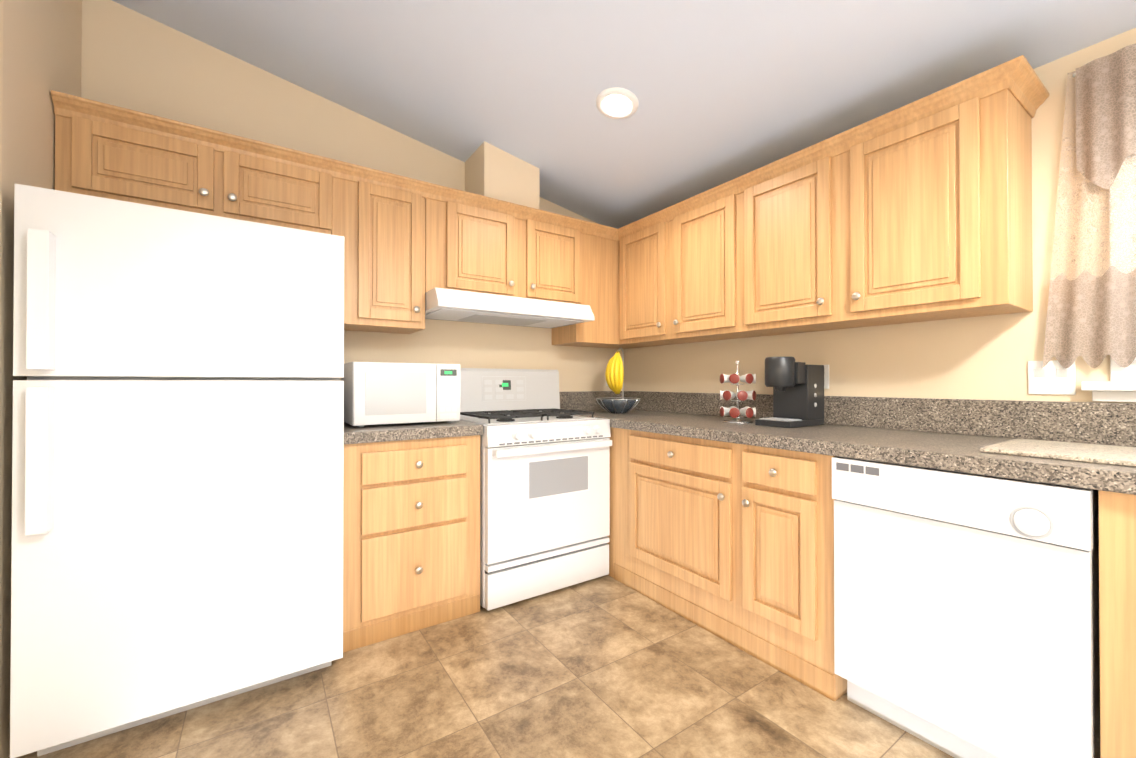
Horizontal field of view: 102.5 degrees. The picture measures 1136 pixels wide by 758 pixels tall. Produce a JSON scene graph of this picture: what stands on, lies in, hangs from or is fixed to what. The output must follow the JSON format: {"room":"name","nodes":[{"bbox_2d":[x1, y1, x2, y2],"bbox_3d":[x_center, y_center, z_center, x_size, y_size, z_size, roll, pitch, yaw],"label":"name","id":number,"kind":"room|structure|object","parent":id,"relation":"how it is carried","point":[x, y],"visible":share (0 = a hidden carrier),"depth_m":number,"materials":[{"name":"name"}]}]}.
{"room":"kitchen","nodes":[
{"label":"kitchen","id":0,"kind":"room"},
{"bbox_2d":[0,0,81,757],"bbox_3d":[-0.214,-0.377,-0.874,0.112,3.000,6.600,0,0,-34],"label":"wall","id":1,"kind":"structure","parent":0,"point":[40,49],"depth_m":1.39,"materials":[{"name":"beige paint"}]},
{"bbox_2d":[81,0,621,391],"bbox_3d":[-0.823,-0.353,2.755,3.155,3.000,0.100,0,0,-34],"label":"wall","id":2,"kind":"structure","parent":0,"point":[131,59],"depth_m":2.32,"materials":[{"name":"beige paint"}]},
{"bbox_2d":[51,95,333,234],"bbox_3d":[-1.557,-0.820,2.006,0.889,0.325,0.321,0,0,-34],"label":"upper cabinet","id":3,"kind":"object","parent":2,"relation":"attached to","point":[99,152],"depth_m":1.83,"materials":[{"name":"brown wood"}]},
{"bbox_2d":[334,163,429,333],"bbox_3d":[-1.005,-0.620,2.376,0.438,0.720,0.321,0,0,-34],"label":"upper cabinet","id":4,"kind":"object","parent":2,"relation":"attached to","point":[383,222],"depth_m":2.25,"materials":[{"name":"brown wood"}]},
{"bbox_2d":[430,187,525,297],"bbox_3d":[-0.592,-0.716,2.655,0.553,0.525,0.321,0,0,-34],"label":"upper cabinet","id":5,"kind":"object","parent":2,"relation":"attached to","point":[477,245],"depth_m":2.52,"materials":[{"name":"brown wood"}]},
{"bbox_2d":[425,287,594,327],"bbox_3d":[-0.375,-0.399,2.693,0.956,0.104,0.497,0,0,-34],"label":"range hood","id":6,"kind":"object","parent":5,"relation":"attached to","point":[456,305],"visible":0.92,"depth_m":2.52,"materials":[{"name":"white painted metal"}]},
{"bbox_2d":[526,211,585,304],"bbox_3d":[-0.184,-0.714,2.930,0.433,0.525,0.321,0,0,-34],"label":"upper cabinet","id":7,"kind":"object","parent":2,"relation":"attached to","point":[555,248],"depth_m":2.81,"materials":[{"name":"brown wood"}]},
{"bbox_2d":[552,223,638,348],"bbox_3d":[0.236,-0.605,3.212,0.683,0.740,0.321,0,0,-34],"label":"upper cabinet","id":8,"kind":"object","parent":2,"relation":"attached to","point":[601,244],"depth_m":3.03,"materials":[{"name":"brown wood"}]},
{"bbox_2d":[9,575,953,757],"bbox_3d":[1.020,1.159,0.007,3.155,0.060,6.700,0,0,-34],"label":"floor","id":9,"kind":"structure","parent":0,"point":[606,666],"depth_m":1.60,"materials":[{"name":"tile"}]},
{"bbox_2d":[10,184,343,757],"bbox_3d":[-1.398,0.293,1.790,0.852,1.695,0.730,0,0,-34],"label":"refrigerator","id":10,"kind":"object","parent":9,"relation":"on","point":[177,468],"visible":1,"depth_m":1.48,"materials":[{"name":"white metal"}]},
{"bbox_2d":[343,435,479,652],"bbox_3d":[-0.845,0.710,2.309,0.617,0.868,0.599,0,0,-34],"label":"base cabinet","id":11,"kind":"object","parent":9,"relation":"on","point":[411,508],"depth_m":2.04,"materials":[{"name":"brown wood"}]},
{"bbox_2d":[344,421,482,444],"bbox_3d":[-0.844,0.179,2.305,0.628,0.190,0.610,0,0,-34],"label":"countertop","id":12,"kind":"structure","parent":11,"relation":"on","point":[390,432],"depth_m":2.08,"materials":[{"name":"grey stone"}]},
{"bbox_2d":[341,362,459,426],"bbox_3d":[-0.854,0.074,2.327,0.500,0.299,0.370,0,0,-34],"label":"microwave","id":13,"kind":"object","parent":12,"relation":"on","point":[377,393],"visible":0.96,"depth_m":2.16,"materials":[{"name":"white plastic"}]},
{"bbox_2d":[460,368,611,610],"bbox_3d":[-0.231,0.540,2.651,0.768,1.212,0.664,0,0,-34],"label":"range","id":14,"kind":"object","parent":9,"relation":"on","point":[544,493],"visible":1,"depth_m":2.42,"materials":[{"name":"white enameled metal"},{"name":"cast iron"},{"name":"glass"}]},
{"bbox_2d":[607,427,846,700],"bbox_3d":[0.862,0.709,2.293,0.662,0.868,1.218,0,0,-34],"label":"base cabinet","id":15,"kind":"object","parent":9,"relation":"on","point":[731,543],"depth_m":1.95,"materials":[{"name":"brown wood"}]},
{"bbox_2d":[559,391,1135,494],"bbox_3d":[1.184,0.176,1.810,0.670,0.190,3.697,0,0,-34],"label":"countertop","id":16,"kind":"structure","parent":15,"relation":"on","point":[955,435],"depth_m":1.72,"materials":[{"name":"grey stone"}]},
{"bbox_2d":[596,348,639,412],"bbox_3d":[0.337,0.006,3.075,0.303,0.444,0.300,0,0,-34],"label":"bowl","id":17,"kind":"object","parent":16,"relation":"on","point":[614,373],"visible":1,"depth_m":3.01,"materials":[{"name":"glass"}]},
{"bbox_2d":[719,360,755,423],"bbox_3d":[0.872,0.063,2.344,0.176,0.320,0.179,0,0,-34],"label":"pod carousel","id":18,"kind":"object","parent":16,"relation":"on","point":[734,411],"visible":1,"depth_m":2.29,"materials":[{"name":"silver metal"}]},
{"bbox_2d":[755,357,823,427],"bbox_3d":[1.074,0.059,2.204,0.301,0.327,0.178,0,0,-34],"label":"coffee maker","id":19,"kind":"object","parent":16,"relation":"on","point":[798,394],"visible":0.98,"depth_m":2.15,"materials":[{"name":"grey plastic"}]},
{"bbox_2d":[980,438,1135,466],"bbox_3d":[1.474,0.210,1.341,0.400,0.013,0.305,0,0,-34],"label":"cutting board","id":20,"kind":"object","parent":16,"relation":"on","point":[1104,454],"visible":1,"depth_m":1.30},
{"bbox_2d":[832,457,1099,757],"bbox_3d":[1.338,0.706,1.510,0.622,0.865,0.598,0,0,-34],"label":"dishwasher","id":21,"kind":"object","parent":9,"relation":"on","point":[966,615],"visible":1,"depth_m":1.29,"materials":[{"name":"white metal"}]},
{"bbox_2d":[465,141,539,208],"bbox_3d":[-0.406,-1.171,2.800,0.360,0.381,0.300,0,0,-34],"label":"soffit","id":22,"kind":"structure","parent":0,"point":[491,171],"depth_m":2.67,"materials":[{"name":"beige paint"}]},
{"bbox_2d":[112,0,1135,228],"bbox_3d":[1.020,-1.442,0.025,3.155,0.636,6.700,0,0,-34],"label":"ceiling","id":23,"kind":"structure","parent":0,"point":[724,91],"depth_m":1.94,"materials":[{"name":"white paint"}]},
{"bbox_2d":[596,87,638,118],"bbox_3d":[0.230,-1.283,2.131,0.197,0.045,0.200,0,0,-34],"label":"recessed light","id":24,"kind":"object","parent":23,"relation":"in","point":[617,103],"visible":1,"depth_m":2.11,"materials":[{"name":"white glass"}]},
{"bbox_2d":[623,28,1135,402],"bbox_3d":[2.287,-0.365,0.871,0.100,3.000,6.500,0,0,-34],"label":"wall","id":25,"kind":"structure","parent":0,"point":[989,357],"depth_m":1.84,"materials":[{"name":"beige paint"}]},
{"bbox_2d":[618,211,682,346],"bbox_3d":[0.599,-0.606,2.997,0.321,0.740,0.476,0,0,-34],"label":"upper cabinet","id":26,"kind":"object","parent":25,"relation":"attached to","point":[642,247],"depth_m":2.90,"materials":[{"name":"brown wood"}]},
{"bbox_2d":[666,183,761,342],"bbox_3d":[0.866,-0.609,2.600,0.321,0.740,0.479,0,0,-34],"label":"upper cabinet","id":27,"kind":"object","parent":25,"relation":"attached to","point":[700,232],"depth_m":2.52,"materials":[{"name":"brown wood"}]},
{"bbox_2d":[734,143,857,335],"bbox_3d":[1.135,-0.612,2.201,0.321,0.740,0.485,0,0,-34],"label":"upper cabinet","id":28,"kind":"object","parent":25,"relation":"attached to","point":[784,214],"depth_m":2.11,"materials":[{"name":"brown wood"}]},
{"bbox_2d":[824,365,828,388],"bbox_3d":[1.268,-0.011,2.283,0.008,0.120,0.075,0,0,-34],"label":"electrical outlet plate","id":29,"kind":"object","parent":25,"relation":"attached to","point":[826,376],"visible":0.4,"depth_m":2.26,"materials":[{"name":"white plastic"}]},
{"bbox_2d":[834,67,1037,326],"bbox_3d":[1.415,-0.614,1.786,0.321,0.740,0.516,0,0,-34],"label":"upper cabinet","id":30,"kind":"object","parent":25,"relation":"attached to","point":[918,211],"depth_m":1.64,"materials":[{"name":"brown wood"}]},
{"bbox_2d":[1028,360,1075,394],"bbox_3d":[1.714,-0.006,1.618,0.010,0.120,0.116,0,0,-34],"label":"switch plate","id":31,"kind":"object","parent":25,"relation":"attached to","point":[1053,377],"visible":0.94,"depth_m":1.62,"materials":[{"name":"white plastic"}]},
{"bbox_2d":[1081,153,1135,401],"bbox_3d":[2.140,-0.439,1.043,0.148,1.021,1.280,0,0,-34],"label":"window","id":32,"kind":"structure","parent":25,"relation":"in","point":[1120,386],"depth_m":1.48,"materials":[{"name":"white"}]},
{"bbox_2d":[1042,44,1135,367],"bbox_3d":[2.077,-0.547,1.006,0.053,1.015,1.457,0,0,-34],"label":"curtain valance","id":33,"kind":"object","parent":32,"relation":"attached to","point":[1091,319],"visible":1,"depth_m":1.50,"materials":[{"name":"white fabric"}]}
]}

